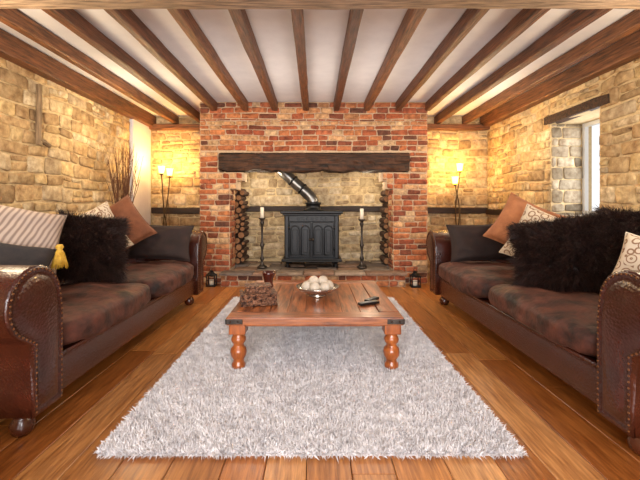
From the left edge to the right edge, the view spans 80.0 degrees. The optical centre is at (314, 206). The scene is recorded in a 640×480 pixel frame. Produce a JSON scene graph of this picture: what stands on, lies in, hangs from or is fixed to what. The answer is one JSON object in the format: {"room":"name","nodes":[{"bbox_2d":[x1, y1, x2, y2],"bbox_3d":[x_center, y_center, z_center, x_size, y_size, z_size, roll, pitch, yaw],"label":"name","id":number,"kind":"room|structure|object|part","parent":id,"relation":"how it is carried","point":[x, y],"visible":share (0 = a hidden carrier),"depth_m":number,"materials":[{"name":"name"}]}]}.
{"room":"traditional dwelling","nodes":[
{"label":"traditional dwelling","id":0,"kind":"room"},
{"bbox_2d":[0,57,129,214],"bbox_3d":[-2.929,-0.210,1.950,0.342,2.673,9.500,0,0,0],"label":"wall","id":1,"kind":"structure","parent":0,"point":[72,173],"depth_m":4.07,"materials":[{"name":"stone"}]},
{"bbox_2d":[35,84,51,147],"bbox_3d":[-2.751,-0.914,3.864,0.052,0.613,0.186,0,0,0],"label":"stub","id":2,"kind":"object","parent":1,"relation":"attached to","point":[38,116],"visible":1,"depth_m":3.78,"materials":[{"name":"brown wood"}]},
{"bbox_2d":[129,119,150,224],"bbox_3d":[-2.770,-0.130,6.055,0.060,2.460,0.630,0,0,0],"label":"plaster","id":3,"kind":"object","parent":1,"relation":"attached to","point":[140,134],"visible":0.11,"depth_m":6.02,"materials":[{"name":"white paint"}]},
{"bbox_2d":[199,102,427,282],"bbox_3d":[-0.020,-0.208,5.937,3.308,2.618,0.929,0,0,0],"label":"wall","id":4,"kind":"structure","parent":0,"point":[229,129],"depth_m":5.49,"materials":[{"name":"brick"}]},
{"bbox_2d":[218,152,409,173],"bbox_3d":[-0.015,-0.647,5.601,2.740,0.311,0.356,0,0,0],"label":"lintel beam","id":5,"kind":"structure","parent":4,"relation":"attached to","point":[301,163],"depth_m":5.46,"materials":[{"name":"brown wood"}]},
{"bbox_2d":[151,116,487,272],"bbox_3d":[0.150,-0.203,6.580,6.500,2.647,0.440,0,0,0],"label":"wall","id":6,"kind":"structure","parent":0,"point":[179,150],"depth_m":6.40,"materials":[{"name":"stone"}]},
{"bbox_2d":[149,124,199,130],"bbox_3d":[-2.205,-1.321,6.310,1.030,0.098,0.127,0,0,0],"label":"wall plate","id":7,"kind":"object","parent":6,"relation":"attached to","point":[156,127],"visible":0.72,"depth_m":6.25,"materials":[{"name":"brown wood"}]},
{"bbox_2d":[151,208,199,213],"bbox_3d":[-2.205,0.061,6.371,1.030,0.107,0.099,0,0,0],"label":"trim rail","id":8,"kind":"object","parent":6,"relation":"attached to","point":[153,210],"visible":0.63,"depth_m":6.33,"materials":[{"name":"brown wood"}]},
{"bbox_2d":[246,206,382,211],"bbox_3d":[-0.020,0.031,6.410,2.840,0.100,0.085,0,0,0],"label":"trim rail","id":9,"kind":"object","parent":6,"relation":"attached to","point":[251,208],"visible":0.52,"depth_m":6.38,"materials":[{"name":"brown wood"}]},
{"bbox_2d":[427,207,487,213],"bbox_3d":[2.260,0.058,6.373,1.220,0.108,0.101,0,0,0],"label":"trim rail","id":10,"kind":"object","parent":6,"relation":"attached to","point":[474,210],"visible":0.71,"depth_m":6.33,"materials":[{"name":"brown wood"}]},
{"bbox_2d":[427,124,489,130],"bbox_3d":[2.260,-1.320,6.310,1.220,0.098,0.130,0,0,0],"label":"wall plate","id":11,"kind":"object","parent":6,"relation":"attached to","point":[430,127],"visible":0.76,"depth_m":6.25,"materials":[{"name":"brown wood"}]},
{"bbox_2d":[0,273,639,479],"bbox_3d":[0.150,1.175,2.000,6.500,0.150,9.600,0,0,0],"label":"floor","id":12,"kind":"structure","parent":0,"point":[562,433],"depth_m":1.92,"materials":[{"name":"brown wood"}]},
{"bbox_2d":[0,230,207,437],"bbox_3d":[-1.765,0.653,3.074,1.079,0.894,2.980,0,0,0],"label":"sofa","id":13,"kind":"object","parent":12,"relation":"on","point":[52,334],"visible":0.8,"depth_m":2.02,"materials":[{"name":"brown leather"}]},
{"bbox_3d":[-1.790,0.621,1.771,1.020,0.709,0.372,0,0,0],"label":"arm","id":14,"kind":"part","parent":13,"relation":"part of","materials":[{"name":"brown leather"}]},
{"bbox_2d":[0,205,66,273],"bbox_3d":[-1.921,0.220,2.440,0.612,0.564,0.283,0,0,-45],"label":"throw pillow","id":15,"kind":"object","parent":13,"relation":"on","point":[18,226],"visible":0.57,"depth_m":2.45,"materials":[{"name":"fabric"}]},
{"bbox_2d":[0,243,68,269],"bbox_3d":[-1.778,0.446,2.228,0.511,0.514,0.382,0,0,-19],"label":"throw pillow","id":16,"kind":"object","parent":13,"relation":"on","point":[10,254],"visible":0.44,"depth_m":2.27,"materials":[{"name":"fabric"}]},
{"bbox_2d":[54,207,133,285],"bbox_3d":[-1.741,0.332,2.950,0.656,0.685,0.510,0,0,-38],"label":"throw pillow","id":17,"kind":"object","parent":13,"relation":"on","point":[94,249],"visible":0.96,"depth_m":2.86,"materials":[{"name":"fur"}]},
{"bbox_2d":[61,282,150,345],"bbox_3d":[-1.639,0.664,2.516,0.824,0.244,1.134,0,0,0],"label":"seat cushion","id":18,"kind":"object","parent":13,"relation":"on","point":[91,310],"depth_m":2.38,"materials":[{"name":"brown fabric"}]},
{"bbox_2d":[81,201,133,246],"bbox_3d":[-1.918,0.240,3.359,0.230,0.588,0.602,0,0,31],"label":"patterned throw pillow","id":19,"kind":"object","parent":13,"relation":"on","point":[103,209],"visible":0.11,"depth_m":3.42,"materials":[{"name":"fabric"}]},
{"bbox_2d":[109,195,156,248],"bbox_3d":[-1.900,0.189,3.720,0.645,0.639,0.255,0,0,-44],"label":"throw pillow","id":20,"kind":"object","parent":13,"relation":"on","point":[140,228],"visible":0.45,"depth_m":3.74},
{"bbox_2d":[80,260,193,297],"bbox_3d":[-1.641,0.672,3.640,0.831,0.239,1.136,0,0,0],"label":"seat cushion","id":21,"kind":"object","parent":13,"relation":"on","point":[165,278],"depth_m":3.44,"materials":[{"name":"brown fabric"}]},
{"bbox_2d":[126,225,194,261],"bbox_3d":[-1.621,0.365,3.980,0.676,0.406,0.235,0,0,0],"label":"throw pillow","id":22,"kind":"object","parent":13,"relation":"on","point":[169,242],"visible":0.77,"depth_m":3.91,"materials":[{"name":"grey fabric"}]},
{"bbox_3d":[-1.790,0.619,4.378,1.020,0.715,0.371,0,0,0],"label":"arm","id":23,"kind":"part","parent":13,"relation":"part of","materials":[{"name":"brown leather"}]},
{"bbox_2d":[103,141,142,203],"bbox_3d":[-2.450,0.111,4.884,0.424,1.977,0.431,0,0,30],"label":"dried branches","id":24,"kind":"object","parent":12,"relation":"on","point":[124,187],"visible":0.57,"depth_m":4.85,"materials":[{"name":"brown plant"}]},
{"bbox_2d":[158,166,173,225],"bbox_3d":[-2.360,0.225,6.050,0.280,1.750,0.280,0,0,0],"label":"floor lamp","id":25,"kind":"object","parent":12,"relation":"on","point":[160,168],"visible":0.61,"depth_m":6.02,"materials":[{"name":"metal"}]},
{"bbox_2d":[206,267,216,286],"bbox_3d":[-1.440,0.970,5.300,0.150,0.260,0.150,0,0,0],"label":"candle lantern","id":26,"kind":"object","parent":12,"relation":"on","point":[211,283],"visible":1,"depth_m":5.27,"materials":[{"name":"metal"}]},
{"bbox_2d":[92,296,526,462],"bbox_3d":[-0.019,1.071,3.113,1.964,0.057,2.974,0,0,0],"label":"shag rug","id":27,"kind":"object","parent":12,"relation":"on","point":[302,391],"visible":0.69,"depth_m":2.08,"materials":[{"name":"fabric"}]},
{"bbox_2d":[225,280,404,369],"bbox_3d":[0.000,0.904,3.140,1.178,0.359,1.298,0,0,0],"label":"coffee table","id":28,"kind":"object","parent":27,"relation":"on","point":[340,307],"visible":0.84,"depth_m":2.62,"materials":[{"name":"brown wood"}]},
{"bbox_2d":[239,282,277,306],"bbox_3d":[-0.430,0.655,2.880,0.270,0.140,0.200,0,0,-14],"label":"wooden box","id":29,"kind":"object","parent":28,"relation":"on","point":[255,294],"visible":1,"depth_m":2.81,"materials":[{"name":"brown wood"}]},
{"bbox_2d":[262,270,274,287],"bbox_3d":[-0.420,0.654,3.450,0.116,0.140,0.116,0,0,0],"label":"tealight holder","id":30,"kind":"object","parent":28,"relation":"on","point":[268,276],"visible":0.84,"depth_m":3.41,"materials":[{"name":"red glass"}]},
{"bbox_2d":[296,276,338,297],"bbox_3d":[0.020,0.643,3.120,0.356,0.162,0.356,0,0,0],"label":"bowl","id":31,"kind":"object","parent":28,"relation":"on","point":[314,286],"visible":1,"depth_m":3.06,"materials":[{"name":"silver metal"}]},
{"bbox_2d":[358,300,378,305],"bbox_3d":[0.400,0.714,2.840,0.170,0.022,0.048,0,0,-28],"label":"remote control","id":32,"kind":"object","parent":28,"relation":"on","point":[371,302],"visible":1,"depth_m":2.82,"materials":[{"name":"black plastic"}]},
{"bbox_2d":[364,296,378,300],"bbox_3d":[0.440,0.714,2.950,0.048,0.022,0.150,0,0,40],"label":"remote control","id":33,"kind":"object","parent":28,"relation":"on","point":[373,297],"visible":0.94,"depth_m":2.94,"materials":[{"name":"black plastic"}]},
{"bbox_2d":[219,260,406,286],"bbox_3d":[-0.020,0.996,5.821,2.870,0.208,1.197,0,0,0],"label":"hearth","id":34,"kind":"object","parent":12,"relation":"on","point":[244,272],"visible":0.66,"depth_m":5.27,"materials":[{"name":"stone"}]},
{"bbox_2d":[235,188,248,263],"bbox_3d":[-1.265,0.297,6.120,0.350,1.191,0.484,0,0,0],"label":"log pile","id":35,"kind":"object","parent":34,"relation":"on","point":[241,227],"visible":0.49,"depth_m":5.94,"materials":[{"name":"brown wood"}]},
{"bbox_2d":[257,207,266,267],"bbox_3d":[-0.780,0.442,5.620,0.156,0.902,0.154,0,0,0],"label":"candlestick","id":36,"kind":"object","parent":34,"relation":"on","point":[262,265],"visible":1,"depth_m":5.60,"materials":[{"name":"grey metal"}]},
{"bbox_2d":[277,172,342,266],"bbox_3d":[-0.134,-0.203,5.890,1.107,2.193,0.580,0,0,0],"label":"wood-burning stove","id":37,"kind":"object","parent":34,"relation":"on","point":[311,234],"visible":0.94,"depth_m":5.69,"materials":[{"name":"metal"}]},
{"bbox_2d":[357,209,366,267],"bbox_3d":[0.690,0.452,5.620,0.156,0.882,0.154,0,0,0],"label":"candlestick","id":38,"kind":"object","parent":34,"relation":"on","point":[361,265],"visible":1,"depth_m":5.60,"materials":[{"name":"grey metal"}]},
{"bbox_2d":[379,190,388,263],"bbox_3d":[1.230,0.297,6.124,0.339,1.191,0.491,0,0,0],"label":"log pile","id":39,"kind":"object","parent":34,"relation":"on","point":[384,210],"visible":0.27,"depth_m":5.99,"materials":[{"name":"brown wood"}]},
{"bbox_2d":[409,268,420,287],"bbox_3d":[1.380,0.970,5.250,0.150,0.260,0.150,0,0,0],"label":"candle lantern","id":40,"kind":"object","parent":12,"relation":"on","point":[414,284],"visible":1,"depth_m":5.22,"materials":[{"name":"metal"}]},
{"bbox_2d":[452,163,463,224],"bbox_3d":[2.280,0.205,6.050,0.280,1.790,0.280,0,0,0],"label":"floor lamp","id":41,"kind":"object","parent":12,"relation":"on","point":[455,180],"visible":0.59,"depth_m":6.01,"materials":[{"name":"metal"}]},
{"bbox_2d":[426,230,639,455],"bbox_3d":[1.806,0.653,2.999,1.076,0.893,3.130,0,0,0],"label":"sofa","id":42,"kind":"object","parent":12,"relation":"on","point":[590,341],"visible":0.8,"depth_m":2.08,"materials":[{"name":"brown leather"}]},
{"bbox_3d":[1.830,0.619,4.378,1.020,0.715,0.371,0,0,0],"label":"arm","id":43,"kind":"part","parent":42,"relation":"part of","materials":[{"name":"brown leather"}]},
{"bbox_2d":[438,261,518,298],"bbox_3d":[1.685,0.666,3.603,0.829,0.245,1.211,0,0,0],"label":"seat cushion","id":44,"kind":"object","parent":42,"relation":"on","point":[471,279],"depth_m":3.39,"materials":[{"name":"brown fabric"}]},
{"bbox_2d":[446,224,513,262],"bbox_3d":[1.720,0.365,3.952,0.674,0.426,0.242,0,0,0],"label":"throw pillow","id":45,"kind":"object","parent":42,"relation":"on","point":[468,242],"visible":0.75,"depth_m":3.88,"materials":[{"name":"black fabric"}]},
{"bbox_2d":[483,192,565,244],"bbox_3d":[1.959,0.190,3.559,0.710,0.672,0.251,0,0,38],"label":"throw pillow","id":46,"kind":"object","parent":42,"relation":"on","point":[514,208],"visible":0.34,"depth_m":3.60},
{"bbox_2d":[499,204,557,256],"bbox_3d":[1.859,0.270,3.149,0.226,0.603,0.617,0,0,-33],"label":"patterned throw pillow","id":47,"kind":"object","parent":42,"relation":"on","point":[530,211],"visible":0.27,"depth_m":3.23,"materials":[{"name":"fabric"}]},
{"bbox_2d":[488,284,599,357],"bbox_3d":[1.688,0.670,2.404,0.804,0.242,1.208,0,0,0],"label":"seat cushion","id":48,"kind":"object","parent":42,"relation":"on","point":[566,321],"depth_m":2.23,"materials":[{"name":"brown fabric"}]},
{"bbox_2d":[502,210,621,292],"bbox_3d":[1.750,0.357,2.698,0.824,0.731,0.541,0,0,32],"label":"throw pillow","id":49,"kind":"object","parent":42,"relation":"on","point":[560,253],"visible":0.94,"depth_m":2.59,"materials":[{"name":"fur"}]},
{"bbox_2d":[592,204,639,261],"bbox_3d":[2.075,0.248,2.488,0.469,0.580,0.584,0,0,-34],"label":"throw pillow","id":50,"kind":"object","parent":42,"relation":"on","point":[626,222],"visible":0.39,"depth_m":2.47,"materials":[{"name":"fur"}]},
{"bbox_3d":[1.830,0.620,1.621,1.020,0.711,0.370,0,0,0],"label":"arm","id":51,"kind":"part","parent":42,"relation":"part of","materials":[{"name":"brown leather"}]},
{"bbox_2d":[612,232,639,272],"bbox_3d":[1.880,0.350,2.100,0.225,0.406,0.440,0,0,-32],"label":"patterned throw pillow","id":52,"kind":"object","parent":42,"relation":"on","point":[629,259],"visible":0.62,"depth_m":2.17,"materials":[{"name":"fabric"}]},
{"bbox_2d":[0,8,639,116],"bbox_3d":[0.150,-1.595,2.000,6.500,0.150,9.600,0,0,0],"label":"ceiling","id":53,"kind":"structure","parent":0,"point":[325,30],"depth_m":3.70,"materials":[{"name":"white paint"}]},
{"bbox_2d":[0,28,155,126],"bbox_3d":[-2.720,-1.418,1.950,0.140,0.197,8.860,0,0,0],"label":"joist","id":54,"kind":"object","parent":53,"relation":"attached to","point":[12,49],"depth_m":4.06,"materials":[{"name":"brown wood"}]},
{"bbox_2d":[0,8,178,123],"bbox_3d":[-2.313,-1.447,1.950,0.106,0.138,8.860,0,0,0],"label":"joist","id":55,"kind":"object","parent":53,"relation":"attached to","point":[16,20],"depth_m":3.62,"materials":[{"name":"brown wood"}]},
{"bbox_2d":[41,9,199,122],"bbox_3d":[-1.876,-1.446,1.950,0.103,0.137,8.860,0,0,0],"label":"joist","id":56,"kind":"object","parent":53,"relation":"attached to","point":[72,20],"depth_m":3.53,"materials":[{"name":"brown wood"}]},
{"bbox_2d":[103,9,216,110],"bbox_3d":[-1.441,-1.447,1.499,0.101,0.137,7.958,0,0,0],"label":"joist","id":57,"kind":"object","parent":53,"relation":"attached to","point":[126,18],"depth_m":3.46,"materials":[{"name":"brown wood"}]},
{"bbox_2d":[167,9,247,110],"bbox_3d":[-1.000,-1.447,1.499,0.088,0.137,7.958,0,0,0],"label":"joist","id":58,"kind":"object","parent":53,"relation":"attached to","point":[183,17],"depth_m":3.43,"materials":[{"name":"brown wood"}]},
{"bbox_2d":[228,9,277,110],"bbox_3d":[-0.571,-1.447,1.499,0.102,0.137,7.958,0,0,0],"label":"joist","id":59,"kind":"object","parent":53,"relation":"attached to","point":[240,19],"depth_m":3.43,"materials":[{"name":"brown wood"}]},
{"bbox_2d":[291,9,308,110],"bbox_3d":[-0.131,-1.447,1.499,0.093,0.137,7.958,0,0,0],"label":"joist","id":60,"kind":"object","parent":53,"relation":"attached to","point":[297,15],"depth_m":3.42,"materials":[{"name":"brown wood"}]},
{"bbox_2d":[334,9,363,110],"bbox_3d":[0.306,-1.447,1.499,0.090,0.137,7.958,0,0,0],"label":"joist","id":61,"kind":"object","parent":53,"relation":"attached to","point":[355,15],"depth_m":3.43,"materials":[{"name":"brown wood"}]},
{"bbox_2d":[364,8,427,110],"bbox_3d":[0.745,-1.446,1.499,0.095,0.138,7.958,0,0,0],"label":"joist","id":62,"kind":"object","parent":53,"relation":"attached to","point":[412,18],"depth_m":3.41,"materials":[{"name":"brown wood"}]},
{"bbox_2d":[396,9,489,110],"bbox_3d":[1.186,-1.446,1.499,0.101,0.137,7.958,0,0,0],"label":"joist","id":63,"kind":"object","parent":53,"relation":"attached to","point":[471,17],"depth_m":3.45,"materials":[{"name":"brown wood"}]},
{"bbox_2d":[425,9,549,110],"bbox_3d":[1.618,-1.448,1.499,0.095,0.137,7.958,0,0,0],"label":"joist","id":64,"kind":"object","parent":53,"relation":"attached to","point":[525,18],"depth_m":3.45,"materials":[{"name":"brown wood"}]},
{"bbox_2d":[434,9,611,123],"bbox_3d":[2.041,-1.446,1.950,0.097,0.137,8.860,0,0,0],"label":"joist","id":65,"kind":"object","parent":53,"relation":"attached to","point":[578,20],"depth_m":3.55,"materials":[{"name":"brown wood"}]},
{"bbox_2d":[462,9,639,123],"bbox_3d":[2.488,-1.447,1.950,0.099,0.139,8.860,0,0,0],"label":"joist","id":66,"kind":"object","parent":53,"relation":"attached to","point":[630,23],"depth_m":3.71,"materials":[{"name":"brown wood"}]},
{"bbox_2d":[479,30,639,126],"bbox_3d":[2.819,-1.417,1.950,0.139,0.197,8.860,0,0,0],"label":"joist","id":67,"kind":"object","parent":53,"relation":"attached to","point":[626,50],"depth_m":4.09,"materials":[{"name":"brown wood"}]},
{"bbox_2d":[0,0,639,9],"bbox_3d":[0.050,-1.415,2.421,5.660,0.181,0.317,0,0,0],"label":"cross beam","id":68,"kind":"structure","parent":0,"point":[8,4],"depth_m":2.50,"materials":[{"name":"brown wood"}]},
{"bbox_2d":[486,58,639,223],"bbox_3d":[3.130,-0.213,1.950,0.541,2.671,9.500,0,0,0],"label":"wall","id":69,"kind":"structure","parent":0,"point":[539,163],"depth_m":4.67,"materials":[{"name":"stone"}]},
{"bbox_2d":[486,209,502,214],"bbox_3d":[2.870,0.080,5.515,0.106,0.099,1.590,0,0,0],"label":"trim rail","id":70,"kind":"object","parent":69,"relation":"attached to","point":[488,211],"visible":0.3,"depth_m":6.04,"materials":[{"name":"brown wood"}]},
{"bbox_2d":[544,94,609,124],"bbox_3d":[2.931,-1.069,4.240,0.153,0.106,1.040,0,0,0],"label":"lintel","id":71,"kind":"object","parent":69,"relation":"attached to","point":[593,104],"visible":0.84,"depth_m":4.17,"materials":[{"name":"brown wood"}]},
{"bbox_2d":[582,119,599,214],"bbox_3d":[3.305,-0.463,4.280,0.050,1.115,0.800,0,0,0],"label":"window","id":72,"kind":"structure","parent":69,"relation":"in","point":[585,126],"depth_m":4.63,"materials":[{"name":"paint"}]}
]}

